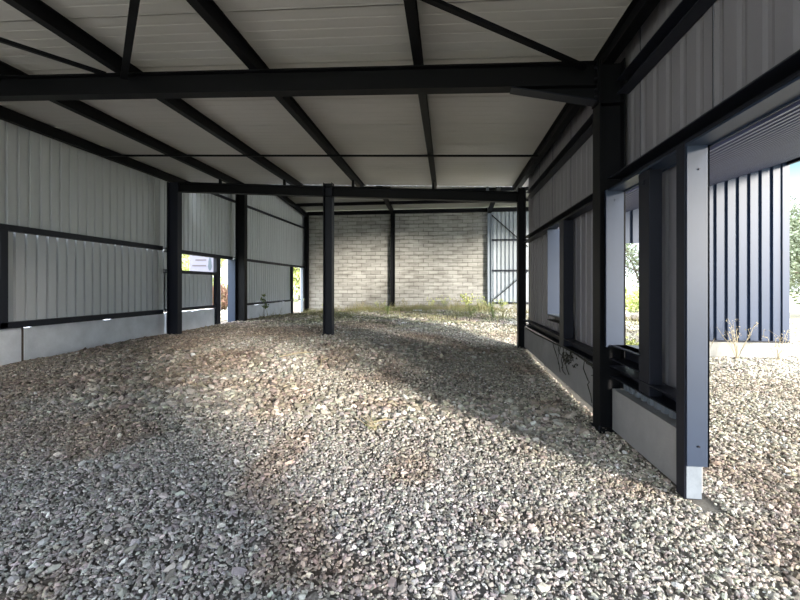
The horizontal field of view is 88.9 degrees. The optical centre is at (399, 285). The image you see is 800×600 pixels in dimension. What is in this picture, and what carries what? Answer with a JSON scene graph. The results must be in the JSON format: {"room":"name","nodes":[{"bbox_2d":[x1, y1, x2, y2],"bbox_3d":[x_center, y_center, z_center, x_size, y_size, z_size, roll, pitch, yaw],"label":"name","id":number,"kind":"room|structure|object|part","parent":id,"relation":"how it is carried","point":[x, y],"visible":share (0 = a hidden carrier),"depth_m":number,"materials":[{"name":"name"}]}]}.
{"room":"unfinished warehouse interior","nodes":[
{"label":"unfinished warehouse interior","id":0,"kind":"room"},
{"bbox_2d":[0,120,303,321],"bbox_3d":[-6.599,-2.072,9.335,0.049,5.543,25.000,0,0,7],"label":"wall","id":1,"kind":"structure","parent":0,"point":[46,183],"depth_m":9.14,"materials":[{"name":"grey metal"}]},
{"bbox_2d":[0,223,162,249],"bbox_3d":[-7.314,-1.000,2.361,0.120,0.110,16.980,0,0,7],"label":"wall rail","id":2,"kind":"object","parent":1,"relation":"attached to","point":[11,228],"visible":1,"depth_m":8.23,"materials":[{"name":"metal"}]},
{"bbox_2d":[163,269,216,274],"bbox_3d":[-6.166,-0.400,12.123,0.120,0.090,2.360,0,0,7],"label":"wall rail","id":3,"kind":"object","parent":1,"relation":"attached to","point":[183,271],"visible":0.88,"depth_m":12.27,"materials":[{"name":"metal"}]},
{"bbox_2d":[164,305,215,311],"bbox_3d":[-6.166,0.660,12.123,0.100,0.080,2.360,0,0,7],"label":"wall rail","id":4,"kind":"object","parent":1,"relation":"attached to","point":[208,306],"visible":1,"depth_m":12.33,"materials":[{"name":"metal"}]},
{"bbox_2d":[163,248,232,259],"bbox_3d":[-6.107,-0.970,12.620,0.120,0.110,3.360,0,0,7],"label":"wall rail","id":5,"kind":"object","parent":1,"relation":"attached to","point":[185,252],"visible":0.88,"depth_m":12.67,"materials":[{"name":"metal"}]},
{"bbox_2d":[228,260,234,321],"bbox_3d":[-5.904,0.196,14.303,0.270,2.232,0.030,0,0,7],"label":"door frame","id":6,"kind":"structure","parent":1,"relation":"attached to","point":[231,263],"depth_m":14.29,"materials":[{"name":"grey metal"}]},
{"bbox_2d":[212,194,304,228],"bbox_3d":[-5.678,-3.020,16.270,0.080,0.150,10.710,0,0,7],"label":"wall rail","id":7,"kind":"object","parent":1,"relation":"attached to","point":[218,195],"visible":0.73,"depth_m":16.55,"materials":[{"name":"metal"}]},
{"bbox_2d":[234,257,304,267],"bbox_3d":[-5.467,-0.980,18.062,0.100,0.090,7.100,0,0,7],"label":"wall rail","id":8,"kind":"object","parent":1,"relation":"attached to","point":[248,260],"visible":0.73,"depth_m":17.63,"materials":[{"name":"metal"}]},
{"bbox_2d":[0,0,631,186],"bbox_3d":[-2.377,-2.902,3.969,9.850,0.454,15.328,0,0,7],"label":"ceiling","id":9,"kind":"structure","parent":0,"point":[170,35],"depth_m":5.37,"materials":[{"name":"white metal"}]},
{"bbox_2d":[271,184,491,186],"bbox_3d":[-1.444,-3.784,11.686,9.800,2.177,0.034,0,0,7],"label":"beam","id":10,"kind":"structure","parent":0,"point":[271,184],"depth_m":11.56,"materials":[{"name":"black metal"}]},
{"bbox_2d":[309,212,486,310],"bbox_3d":[-0.334,-1.100,21.295,9.600,5.600,0.220,0,0,7],"label":"wall","id":11,"kind":"structure","parent":0,"point":[437,255],"depth_m":21.12,"materials":[{"name":"beige brick"}]},
{"bbox_2d":[0,301,799,599],"bbox_3d":[3.505,1.358,12.677,32.000,0.570,42.000,0,0,7],"label":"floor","id":12,"kind":"structure","parent":0,"point":[706,504],"depth_m":2.82,"materials":[{"name":"grey gravel"}]},
{"bbox_2d":[0,328,20,364],"bbox_3d":[-7.140,1.264,4.697,0.160,1.072,5.220,0,0,7],"label":"panel","id":13,"kind":"object","parent":12,"relation":"on","point":[10,339],"visible":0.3,"depth_m":7.10,"materials":[{"name":"grey concrete"}]},
{"bbox_2d":[21,327,23,360],"bbox_3d":[-6.834,1.170,7.319,0.115,0.860,0.060,0,0,7],"label":"strip","id":14,"kind":"object","parent":13,"relation":"attached to","point":[22,329],"visible":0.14,"depth_m":7.32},
{"bbox_2d":[24,313,164,359],"bbox_3d":[-6.615,1.264,9.161,0.160,1.072,3.650,0,0,7],"label":"panel","id":15,"kind":"object","parent":12,"relation":"on","point":[56,339],"visible":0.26,"depth_m":8.57,"materials":[{"name":"grey concrete"}]},
{"bbox_2d":[167,181,181,334],"bbox_3d":[-5.990,-0.698,10.834,0.370,4.105,0.240,0,0,7],"label":"steel column","id":16,"kind":"structure","parent":12,"relation":"on","point":[174,198],"depth_m":10.83,"materials":[{"name":"grey metal"}]},
{"bbox_2d":[165,309,213,333],"bbox_3d":[-6.261,1.264,12.165,0.160,1.072,2.300,0,0,7],"label":"panel","id":17,"kind":"object","parent":12,"relation":"on","point":[192,319],"visible":0.35,"depth_m":12.35,"materials":[{"name":"grey concrete"}]},
{"bbox_2d":[190,255,220,316],"bbox_3d":[-7.656,0.075,16.017,1.250,3.050,0.095,0,0,7],"label":"banner","id":18,"kind":"object","parent":12,"relation":"on","point":[197,263],"visible":0.52,"depth_m":15.99,"materials":[{"name":"grey"}]},
{"bbox_2d":[213,258,219,324],"bbox_3d":[-6.015,0.221,13.405,0.120,2.282,0.220,0,0,7],"label":"window post","id":19,"kind":"object","parent":12,"relation":"on","point":[216,261],"visible":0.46,"depth_m":13.30,"materials":[{"name":"metal"}]},
{"bbox_2d":[210,284,227,309],"bbox_3d":[-9.801,0.830,22.847,1.781,1.952,2.257,0,0,-31],"label":"shrub","id":20,"kind":"object","parent":12,"relation":"on","point":[224,291],"visible":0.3,"depth_m":22.24,"materials":[{"name":"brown plant"}]},
{"bbox_2d":[235,194,246,320],"bbox_3d":[-5.589,-1.433,14.371,0.400,5.535,0.260,0,0,7],"label":"steel column","id":21,"kind":"structure","parent":12,"relation":"on","point":[240,200],"depth_m":14.36,"materials":[{"name":"grey metal"}]},
{"bbox_2d":[227,301,290,321],"bbox_3d":[-5.685,1.264,17.061,0.160,1.072,5.440,0,0,7],"label":"panel","id":22,"kind":"object","parent":12,"relation":"on","point":[253,311],"visible":0.32,"depth_m":17.40,"materials":[{"name":"grey concrete"}]},
{"bbox_2d":[247,299,291,304],"bbox_3d":[-5.572,0.690,17.169,0.100,0.080,5.300,0,0,7],"label":"wall rail","id":23,"kind":"object","parent":22,"relation":"on","point":[254,303],"visible":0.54,"depth_m":17.24,"materials":[{"name":"metal"}]},
{"bbox_2d":[260,294,268,316],"bbox_3d":[-5.217,0.785,15.692,0.338,0.983,0.285,0,0,7],"label":"weed","id":24,"kind":"object","parent":12,"relation":"on","point":[263,300],"visible":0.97,"depth_m":15.65,"materials":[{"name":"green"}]},
{"bbox_2d":[290,267,292,312],"bbox_3d":[-5.260,0.330,19.820,0.120,2.540,0.140,0,0,7],"label":"window post","id":25,"kind":"object","parent":12,"relation":"on","point":[291,268],"visible":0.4,"depth_m":19.75,"materials":[{"name":"metal"}]},
{"bbox_2d":[301,268,303,311],"bbox_3d":[-5.095,0.330,21.221,0.120,2.540,0.120,0,0,7],"label":"window post","id":26,"kind":"object","parent":12,"relation":"on","point":[302,269],"visible":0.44,"depth_m":21.16,"materials":[{"name":"silver metal"}]},
{"bbox_2d":[304,215,308,310],"bbox_3d":[-4.932,-1.125,21.584,0.200,5.250,0.200,0,0,7],"label":"steel column","id":27,"kind":"structure","parent":12,"relation":"on","point":[306,219],"depth_m":21.57,"materials":[{"name":"black metal"}]},
{"bbox_2d":[277,196,307,216],"bbox_3d":[-5.482,-4.167,16.906,0.160,1.036,9.318,0,0,7],"label":"rafter","id":28,"kind":"object","parent":27,"relation":"on","point":[286,199],"visible":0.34,"depth_m":19.71,"materials":[{"name":"paint"}]},
{"bbox_2d":[322,182,333,334],"bbox_3d":[-1.809,-0.662,10.342,0.290,3.875,0.280,0,0,7],"label":"steel column","id":29,"kind":"structure","parent":12,"relation":"on","point":[328,202],"depth_m":10.33,"materials":[{"name":"grey metal"}]},
{"bbox_2d":[178,179,517,202],"bbox_3d":[-1.506,-2.406,10.307,8.734,0.808,0.160,0,0,7],"label":"beam","id":30,"kind":"structure","parent":29,"relation":"attached to","point":[433,194],"depth_m":10.24,"materials":[{"name":"metal"}]},
{"bbox_2d":[355,408,383,430],"bbox_3d":[-0.317,1.451,4.443,0.300,0.280,0.292,0,0,7],"label":"weed","id":31,"kind":"object","parent":12,"relation":"on","point":[370,424],"visible":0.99,"depth_m":4.41,"materials":[{"name":"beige plant"}]},
{"bbox_2d":[367,417,393,424],"bbox_3d":[-0.222,1.518,4.586,0.305,0.066,0.078,0,0,-3],"label":"stick","id":32,"kind":"object","parent":12,"relation":"on","point":[383,419],"visible":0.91,"depth_m":4.57,"materials":[{"name":"beige wood"}]},
{"bbox_2d":[391,214,394,306],"bbox_3d":[-0.368,-1.210,21.047,0.210,5.020,0.200,0,0,7],"label":"steel column","id":33,"kind":"structure","parent":12,"relation":"on","point":[392,216],"depth_m":21.04,"materials":[{"name":"black metal"}]},
{"bbox_2d":[376,186,393,214],"bbox_3d":[-0.914,-4.167,16.369,0.160,1.036,9.318,0,0,7],"label":"rafter","id":34,"kind":"object","parent":33,"relation":"on","point":[387,202],"visible":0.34,"depth_m":19.59,"materials":[{"name":"paint"}]},
{"bbox_2d":[287,187,528,196],"bbox_3d":[2.153,-4.175,17.871,15.100,0.150,0.070,0,0,7],"label":"rear purlin","id":35,"kind":"object","parent":34,"relation":"on","point":[502,188],"visible":0.14,"depth_m":17.63,"materials":[{"name":"paint"}]},
{"bbox_2d":[297,199,528,206],"bbox_3d":[2.340,-4.031,19.460,15.100,0.150,0.070,0,0,7],"label":"rear purlin","id":36,"kind":"object","parent":34,"relation":"on","point":[419,201],"visible":0.43,"depth_m":19.81,"materials":[{"name":"paint"}]},
{"bbox_2d":[306,207,528,215],"bbox_3d":[2.492,-3.830,20.751,15.100,0.200,0.140,0,0,7],"label":"beam","id":37,"kind":"structure","parent":33,"relation":"on","point":[495,209],"depth_m":20.91,"materials":[{"name":"metal"}]},
{"bbox_2d":[0,307,799,599],"bbox_3d":[1.840,1.332,11.468,29.073,0.648,20.843,0,0,7],"label":"gravel","id":38,"kind":"object","parent":12,"relation":"on","point":[380,340],"visible":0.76,"depth_m":3.60,"materials":[{"name":"gravel"}]},
{"bbox_2d":[279,351,310,357],"bbox_3d":[-2.003,1.318,7.902,0.702,0.067,0.058,0,0,-34],"label":"stick","id":39,"kind":"object","parent":38,"relation":"on","point":[305,351],"visible":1,"depth_m":7.87,"materials":[{"name":"beige wood"}]},
{"bbox_2d":[382,306,399,313],"bbox_3d":[-0.386,0.988,16.498,0.762,0.456,0.578,0,0,7],"label":"weed","id":40,"kind":"object","parent":38,"relation":"on","point":[387,308],"visible":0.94,"depth_m":16.53,"materials":[{"name":"green plant"}]},
{"bbox_2d":[460,293,473,305],"bbox_3d":[3.128,0.714,19.365,0.629,0.774,0.766,0,0,-33],"label":"weed","id":41,"kind":"object","parent":38,"relation":"on","point":[461,295],"visible":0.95,"depth_m":19.36,"materials":[{"name":"green plant"}]},
{"bbox_2d":[718,319,758,357],"bbox_3d":[7.402,1.169,9.006,0.707,0.935,1.060,0,0,36],"label":"weed","id":42,"kind":"object","parent":38,"relation":"on","point":[734,338],"visible":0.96,"depth_m":8.94,"materials":[{"name":"beige plant"}]},
{"bbox_2d":[761,330,790,359],"bbox_3d":[8.172,1.268,8.760,0.659,0.735,0.320,0,0,27],"label":"weed","id":43,"kind":"object","parent":38,"relation":"on","point":[778,355],"visible":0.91,"depth_m":8.73,"materials":[{"name":"beige plant"}]},
{"bbox_2d":[397,299,407,310],"bbox_3d":[0.102,0.835,18.364,0.509,0.616,0.807,0,0,7],"label":"weed","id":44,"kind":"object","parent":12,"relation":"on","point":[402,299],"visible":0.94,"depth_m":18.34,"materials":[{"name":"green plant"}]},
{"bbox_2d":[425,302,439,313],"bbox_3d":[1.383,0.911,17.157,0.627,0.580,0.648,0,0,7],"label":"weed","id":45,"kind":"object","parent":12,"relation":"on","point":[426,302],"visible":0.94,"depth_m":17.14,"materials":[{"name":"green plant"}]},
{"bbox_2d":[252,301,638,326],"bbox_3d":[2.107,1.049,16.400,14.886,0.733,8.654,0,0,7],"label":"grass","id":46,"kind":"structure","parent":12,"relation":"on","point":[458,307],"depth_m":17.99,"materials":[{"name":"green plant"}]},
{"bbox_2d":[465,304,477,314],"bbox_3d":[2.939,0.971,16.543,0.604,0.513,0.472,0,0,-20],"label":"weed","id":47,"kind":"object","parent":12,"relation":"on","point":[472,312],"visible":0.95,"depth_m":16.55,"materials":[{"name":"green plant"}]},
{"bbox_2d":[487,207,491,305],"bbox_3d":[4.493,-1.325,20.475,0.200,5.250,0.200,0,0,7],"label":"steel column","id":48,"kind":"structure","parent":12,"relation":"on","point":[489,215],"depth_m":20.47,"materials":[{"name":"grey metal"}]},
{"bbox_2d":[488,187,500,212],"bbox_3d":[3.943,-4.167,15.797,0.160,1.036,9.318,0,0,7],"label":"rafter","id":49,"kind":"object","parent":48,"relation":"on","point":[491,205],"visible":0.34,"depth_m":19.25,"materials":[{"name":"paint"}]},
{"bbox_2d":[492,215,527,246],"bbox_3d":[5.476,-2.775,20.440,1.834,1.687,0.040,0,0,7],"label":"brace","id":50,"kind":"object","parent":48,"relation":"attached to","point":[492,215],"visible":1,"depth_m":20.44,"materials":[{"name":"paint"}]},
{"bbox_2d":[492,271,527,300],"bbox_3d":[5.476,0.025,20.440,1.826,1.580,0.030,0,0,7],"label":"brace","id":51,"kind":"object","parent":48,"relation":"attached to","point":[526,271],"visible":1,"depth_m":20.45,"materials":[{"name":"paint"}]},
{"bbox_2d":[486,304,496,317],"bbox_3d":[3.396,0.947,15.328,0.545,0.593,0.581,0,0,-32],"label":"weed","id":52,"kind":"object","parent":12,"relation":"on","point":[491,307],"visible":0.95,"depth_m":15.26,"materials":[{"name":"green plant"}]},
{"bbox_2d":[495,299,507,308],"bbox_3d":[4.967,0.885,19.818,0.509,0.602,0.685,0,0,-41],"label":"weed","id":53,"kind":"object","parent":12,"relation":"on","point":[503,301],"visible":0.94,"depth_m":19.75,"materials":[{"name":"green plant"}]},
{"bbox_2d":[493,304,528,309],"bbox_3d":[7.312,1.270,20.385,5.440,0.860,0.200,0,0,7],"label":"panel","id":54,"kind":"object","parent":12,"relation":"on","point":[494,305],"visible":0.02,"depth_m":20.50,"materials":[{"name":"beige concrete"}]},
{"bbox_2d":[515,187,525,348],"bbox_3d":[2.913,-0.427,9.787,0.240,3.845,0.260,0,0,7],"label":"steel column","id":55,"kind":"structure","parent":12,"relation":"on","point":[521,204],"depth_m":9.78,"materials":[{"name":"grey metal"}]},
{"bbox_2d":[523,193,592,242],"bbox_3d":[2.689,-1.080,7.195,0.150,0.120,5.000,0,0,7],"label":"wall rail","id":56,"kind":"object","parent":55,"relation":"attached to","point":[585,205],"visible":0.56,"depth_m":6.35,"materials":[{"name":"metal"}]},
{"bbox_2d":[524,327,544,362],"bbox_3d":[2.903,1.218,8.716,0.130,0.505,1.930,0,0,7],"label":"panel","id":57,"kind":"object","parent":12,"relation":"on","point":[533,343],"visible":0.64,"depth_m":8.55,"materials":[{"name":"grey concrete"}]},
{"bbox_2d":[544,337,592,406],"bbox_3d":[2.609,1.248,6.218,0.130,0.565,3.040,0,0,7],"label":"panel","id":58,"kind":"object","parent":12,"relation":"on","point":[576,380],"visible":0.5,"depth_m":5.94,"materials":[{"name":"grey concrete"}]},
{"bbox_2d":[523,320,592,361],"bbox_3d":[2.699,0.870,7.194,0.140,0.150,5.000,0,0,7],"label":"wall rail","id":59,"kind":"object","parent":58,"relation":"on","point":[586,351],"visible":0.54,"depth_m":6.26,"materials":[{"name":"metal"}]},
{"bbox_2d":[559,219,573,346],"bbox_3d":[2.611,-0.040,6.404,0.150,1.980,0.230,0,0,7],"label":"window post","id":60,"kind":"object","parent":59,"relation":"on","point":[566,227],"visible":0.86,"depth_m":6.29,"materials":[{"name":"metal"}]},
{"bbox_2d":[547,314,558,323],"bbox_3d":[2.667,0.560,6.926,0.140,0.100,0.820,0,0,7],"label":"wall rail","id":61,"kind":"object","parent":60,"relation":"attached to","point":[556,319],"visible":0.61,"depth_m":7.07,"materials":[{"name":"metal"}]},
{"bbox_2d":[526,327,592,402],"bbox_3d":[2.617,1.186,7.093,0.116,0.532,4.501,0,0,7],"label":"vine","id":62,"kind":"object","parent":58,"relation":"attached to","point":[566,360],"visible":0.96,"depth_m":6.08,"materials":[{"name":"grey plant"}]},
{"bbox_2d":[589,58,625,433],"bbox_3d":[2.347,-0.441,4.587,0.330,4.112,0.280,0,0,7],"label":"steel column","id":63,"kind":"structure","parent":12,"relation":"on","point":[609,115],"depth_m":4.58,"materials":[{"name":"grey metal"}]},
{"bbox_2d":[0,60,598,108],"bbox_3d":[-2.286,-2.439,5.132,9.070,0.814,0.180,0,0,7],"label":"roof beam","id":64,"kind":"structure","parent":63,"relation":"on","point":[559,81],"depth_m":4.95,"materials":[{"name":"metal"}]},
{"bbox_2d":[0,37,105,76],"bbox_3d":[-5.502,-2.789,3.517,4.874,0.199,0.045,0,0,-45],"label":"brace","id":65,"kind":"object","parent":64,"relation":"attached to","point":[2,40],"visible":1,"depth_m":4.84,"materials":[{"name":"paint"}]},
{"bbox_2d":[0,105,188,182],"bbox_3d":[-7.175,-2.920,3.034,0.100,0.200,18.350,0,0,7],"label":"purlin","id":66,"kind":"object","parent":64,"relation":"attached to","point":[8,115],"visible":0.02,"depth_m":8.24,"materials":[{"name":"paint"}]},
{"bbox_2d":[0,61,244,183],"bbox_3d":[-5.625,-2.885,2.852,0.100,0.190,18.350,0,0,7],"label":"purlin","id":67,"kind":"object","parent":64,"relation":"on","point":[78,107],"visible":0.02,"depth_m":7.56,"materials":[{"name":"paint"}]},
{"bbox_2d":[3,0,302,184],"bbox_3d":[-3.887,-2.818,2.647,0.100,0.190,18.350,0,0,7],"label":"purlin","id":68,"kind":"object","parent":64,"relation":"on","point":[38,11],"visible":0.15,"depth_m":5.01,"materials":[{"name":"paint"}]},
{"bbox_2d":[186,0,364,186],"bbox_3d":[-2.100,-2.750,2.437,0.100,0.190,18.350,0,0,7],"label":"purlin","id":69,"kind":"object","parent":64,"relation":"on","point":[208,10],"visible":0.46,"depth_m":4.90,"materials":[{"name":"paint"}]},
{"bbox_2d":[120,0,139,79],"bbox_3d":[-1.864,-2.639,2.988,0.075,0.054,5.517,0,0,-37],"label":"brace","id":70,"kind":"object","parent":69,"relation":"attached to","point":[133,10],"visible":1,"depth_m":4.30,"materials":[{"name":"paint"}]},
{"bbox_2d":[102,155,537,156],"bbox_3d":[-1.896,-2.643,8.278,9.101,0.381,0.035,0,0,7],"label":"rod","id":71,"kind":"object","parent":69,"relation":"attached to","point":[102,155],"visible":1,"depth_m":8.23,"materials":[{"name":"paint"}]},
{"bbox_2d":[420,0,586,69],"bbox_3d":[-0.697,-2.551,3.062,6.198,0.302,0.055,0,0,-28],"label":"brace","id":72,"kind":"object","parent":69,"relation":"attached to","point":[440,4],"visible":1,"depth_m":3.95,"materials":[{"name":"paint"}]},
{"bbox_2d":[403,0,436,188],"bbox_3d":[-0.093,-2.673,2.201,0.100,0.190,18.350,0,0,7],"label":"purlin","id":73,"kind":"object","parent":64,"relation":"on","point":[411,9],"visible":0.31,"depth_m":4.65,"materials":[{"name":"paint"}]},
{"bbox_3d":[2.204,-2.267,4.604,0.018,0.470,0.180,0,0,7],"label":"plate","id":74,"kind":"part","parent":64,"relation":"part of","materials":[{"name":"paint"}]},
{"bbox_2d":[512,0,660,190],"bbox_3d":[2.022,-2.587,1.952,0.120,0.200,18.350,0,0,7],"label":"purlin","id":75,"kind":"object","parent":63,"relation":"on","point":[637,12],"visible":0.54,"depth_m":4.50,"materials":[{"name":"paint"}]},
{"bbox_3d":[2.347,1.600,4.587,0.330,0.030,0.280,0,0,7],"label":"plate","id":76,"kind":"part","parent":63,"relation":"part of","materials":[{"name":"paint"}]},
{"bbox_2d":[609,365,675,412],"bbox_3d":[2.299,0.930,3.797,0.160,0.120,1.360,0,0,7],"label":"wall rail","id":77,"kind":"object","parent":63,"relation":"attached to","point":[630,378],"visible":0.47,"depth_m":3.64,"materials":[{"name":"metal"}]},
{"bbox_2d":[639,169,661,398],"bbox_3d":[2.267,-0.030,3.711,0.125,2.060,0.200,0,0,7],"label":"window post","id":78,"kind":"object","parent":77,"relation":"on","point":[650,181],"visible":0.81,"depth_m":3.61,"materials":[{"name":"metal"}]},
{"bbox_2d":[610,345,639,371],"bbox_3d":[2.337,0.720,4.115,0.170,0.160,0.680,0,0,7],"label":"wall rail","id":79,"kind":"object","parent":78,"relation":"attached to","point":[631,360],"visible":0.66,"depth_m":4.19,"materials":[{"name":"metal"}]},
{"bbox_2d":[626,284,638,311],"bbox_3d":[13.269,0.662,20.640,4.690,3.097,3.252,0,0,30],"label":"bush","id":80,"kind":"object","parent":12,"relation":"on","point":[632,305],"visible":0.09,"depth_m":20.67,"materials":[{"name":"green plant"}]},
{"bbox_2d":[626,243,638,288],"bbox_3d":[14.904,-1.462,25.502,6.064,6.527,5.134,0,0,16],"label":"tree","id":81,"kind":"object","parent":12,"relation":"on","point":[629,251],"visible":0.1,"depth_m":25.39,"materials":[{"name":"green plant"}]},
{"bbox_2d":[626,334,638,344],"bbox_3d":[4.579,1.291,8.231,0.749,0.660,0.626,0,0,-10],"label":"weed","id":82,"kind":"object","parent":12,"relation":"on","point":[634,340],"visible":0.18,"depth_m":8.10,"materials":[{"name":"green plant"}]},
{"bbox_2d":[631,312,638,320],"bbox_3d":[8.869,1.205,14.946,0.679,0.658,0.841,0,0,7],"label":"boulder","id":83,"kind":"object","parent":12,"relation":"on","point":[635,316],"visible":0.21,"depth_m":14.89,"materials":[{"name":"beige stone"}]},
{"bbox_2d":[612,384,702,492],"bbox_3d":[2.332,1.285,3.804,0.144,0.590,1.380,0,0,7],"label":"panel","id":84,"kind":"object","parent":12,"relation":"on","point":[650,431],"depth_m":3.74,"materials":[{"name":"grey concrete"}]},
{"bbox_3d":[2.380,1.060,3.783,0.044,0.140,1.330,0,0,7],"label":"closing strip","id":85,"kind":"part","parent":84,"relation":"part of","materials":[{"name":"grey metal"}]},
{"bbox_2d":[676,143,709,499],"bbox_3d":[2.181,0.300,3.066,0.195,2.720,0.160,0,0,7],"label":"end post","id":86,"kind":"object","parent":12,"relation":"on","point":[692,162],"visible":0.87,"depth_m":3.01,"materials":[{"name":"metal"}]},
{"bbox_2d":[626,100,799,357],"bbox_3d":[5.259,-0.565,3.107,5.520,4.630,13.400,0,0,7],"label":"shed","id":87,"kind":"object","parent":12,"relation":"on","point":[750,168],"visible":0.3,"depth_m":9.22,"materials":[{"name":"metal"}]},
{"bbox_3d":[7.181,1.252,9.345,3.080,0.035,0.120,0,0,7],"label":"rail","id":88,"kind":"part","parent":87,"relation":"part of","materials":[{"name":"metal"}]},
{"bbox_3d":[8.643,-0.745,9.188,0.140,4.030,0.130,0,0,7],"label":"corner trim","id":89,"kind":"part","parent":87,"relation":"part of","materials":[{"name":"white metal"}]},
{"bbox_3d":[7.890,-2.732,2.621,0.060,0.065,13.050,0,0,7],"label":"edge rail","id":90,"kind":"part","parent":87,"relation":"part of","materials":[{"name":"paint"}]},
{"bbox_2d":[790,207,799,304],"bbox_3d":[17.335,-0.934,17.427,5.050,5.482,3.935,0,0,-15],"label":"tree","id":91,"kind":"object","parent":12,"relation":"on","point":[795,245],"visible":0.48,"depth_m":17.48,"materials":[{"name":"green plant"}]},
{"bbox_3d":[-7.927,1.264,-1.987,0.160,1.072,8.200,0,0,7],"label":"panel","id":92,"kind":"object","parent":12,"relation":"on","visible":0},
{"bbox_2d":[0,310,162,329],"bbox_3d":[-7.314,0.680,2.361,0.140,0.110,16.980,0,0,7],"label":"wall rail","id":93,"kind":"object","parent":92,"relation":"on","point":[40,322],"visible":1,"depth_m":8.24,"materials":[{"name":"metal"}]},
{"bbox_2d":[0,228,7,328],"bbox_3d":[-6.777,-0.130,6.924,0.140,1.700,0.130,0,0,7],"label":"window post","id":94,"kind":"object","parent":93,"relation":"on","point":[3,231],"visible":0.99,"depth_m":6.90,"materials":[{"name":"metal"}]},
{"bbox_3d":[1.713,0.277,-0.806,0.330,2.675,0.260,0,0,7],"label":"steel column","id":95,"kind":"structure","parent":12,"relation":"on","visible":0},
{"bbox_2d":[608,49,799,189],"bbox_3d":[1.685,-1.120,-1.296,0.160,0.130,11.620,0,0,7],"label":"wall rail","id":96,"kind":"object","parent":95,"relation":"attached to","point":[787,70],"visible":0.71,"depth_m":2.70,"materials":[{"name":"metal"}]},
{"bbox_2d":[609,76,799,191],"bbox_3d":[2.063,-1.050,1.872,0.170,0.060,5.200,0,0,7],"label":"flashing","id":97,"kind":"object","parent":96,"relation":"attached to","point":[788,94],"visible":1,"depth_m":2.58,"materials":[{"name":"grey metal"}]},
{"bbox_2d":[288,184,528,211],"bbox_3d":[1.886,-4.442,16.241,15.450,0.924,9.900,0,0,7],"label":"ceiling","id":98,"kind":"structure","parent":0,"point":[296,200],"depth_m":20.18,"materials":[{"name":"metal"}]},
{"bbox_2d":[163,291,799,312],"bbox_3d":[3.505,1.600,29.794,180.000,0.600,180.000,0,0,7],"label":"floor","id":99,"kind":"structure","parent":0,"point":[794,307],"depth_m":39.56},
{"bbox_2d":[182,254,189,270],"bbox_3d":[-13.583,-1.271,25.454,5.033,6.335,6.290,0,0,7],"label":"shrub","id":100,"kind":"object","parent":99,"relation":"on","point":[185,266],"visible":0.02,"depth_m":24.13,"materials":[{"name":"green plant"}]},
{"bbox_2d":[182,254,227,287],"bbox_3d":[-16.133,-1.834,31.860,5.478,7.800,6.336,0,0,40],"label":"shrub","id":101,"kind":"object","parent":99,"relation":"on","point":[184,255],"visible":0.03,"depth_m":31.72,"materials":[{"name":"green plant"}]},
{"bbox_2d":[293,267,300,301],"bbox_3d":[-8.399,-2.051,37.188,7.738,8.268,7.045,0,0,-3],"label":"shrub","id":102,"kind":"object","parent":99,"relation":"on","point":[296,271],"visible":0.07,"depth_m":36.11,"materials":[{"name":"green plant"}]},
{"bbox_2d":[790,194,799,296],"bbox_3d":[21.984,-1.943,21.470,4.879,7.506,6.268,0,0,-45],"label":"tree","id":103,"kind":"object","parent":99,"relation":"on","point":[796,205],"visible":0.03,"depth_m":21.60,"materials":[{"name":"green plant"}]},
{"bbox_2d":[492,211,528,301],"bbox_3d":[7.311,-1.500,20.372,5.440,4.700,0.074,0,0,7],"label":"wall","id":104,"kind":"structure","parent":0,"point":[504,253],"depth_m":20.60,"materials":[{"name":"grey metal"}]},
{"bbox_2d":[492,239,527,240],"bbox_3d":[7.305,-2.320,20.285,5.430,0.080,0.080,0,0,7],"label":"wall rail","id":105,"kind":"object","parent":104,"relation":"attached to","point":[492,239],"visible":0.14,"depth_m":20.48,"materials":[{"name":"metal"}]},
{"bbox_2d":[492,302,528,303],"bbox_3d":[7.305,0.860,20.285,5.430,0.100,0.080,0,0,7],"label":"wall rail","id":106,"kind":"object","parent":104,"relation":"attached to","point":[494,302],"visible":0.07,"depth_m":20.46,"materials":[{"name":"metal"}]},
{"bbox_2d":[529,0,799,388],"bbox_3d":[2.179,-0.690,1.430,0.054,3.980,17.350,0,0,7],"label":"wall","id":107,"kind":"structure","parent":0,"point":[751,37],"depth_m":3.71,"materials":[{"name":"grey metal"}]},
{"bbox_2d":[547,229,558,316],"bbox_3d":[2.748,-0.250,6.926,0.280,1.540,0.840,0,0,7],"label":"lining","id":108,"kind":"object","parent":107,"relation":"attached to","point":[552,234],"visible":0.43,"depth_m":7.33,"materials":[{"name":"metal"}]},
{"bbox_2d":[526,113,592,198],"bbox_3d":[2.759,-2.140,7.187,0.130,0.140,5.000,0,0,7],"label":"wall rail","id":109,"kind":"object","parent":107,"relation":"attached to","point":[585,132],"visible":0.54,"depth_m":6.62,"materials":[{"name":"metal"}]},
{"bbox_2d":[604,190,638,352],"bbox_3d":[2.373,-0.190,4.126,0.350,1.700,0.650,0,0,7],"label":"lining","id":110,"kind":"object","parent":107,"relation":"attached to","point":[613,200],"visible":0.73,"depth_m":4.43,"materials":[{"name":"metal"}]},
{"bbox_3d":[2.422,0.647,4.110,0.250,0.015,0.630,0,0,7],"label":"sill","id":111,"kind":"part","parent":110,"relation":"part of","materials":[{"name":"metal"}]},
{"bbox_2d":[617,0,716,93],"bbox_3d":[1.760,-2.180,-1.304,0.130,0.160,11.620,0,0,7],"label":"wall rail","id":112,"kind":"object","parent":107,"relation":"attached to","point":[687,13],"visible":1,"depth_m":3.60,"materials":[{"name":"metal"}]},
{"bbox_2d":[640,4,713,155],"bbox_3d":[2.630,-1.880,5.385,0.034,1.560,7.012,0,0,7],"label":"trim","id":113,"kind":"structure","parent":107,"relation":"attached to","point":[713,4],"depth_m":3.05,"materials":[{"name":"grey metal"}]}
]}

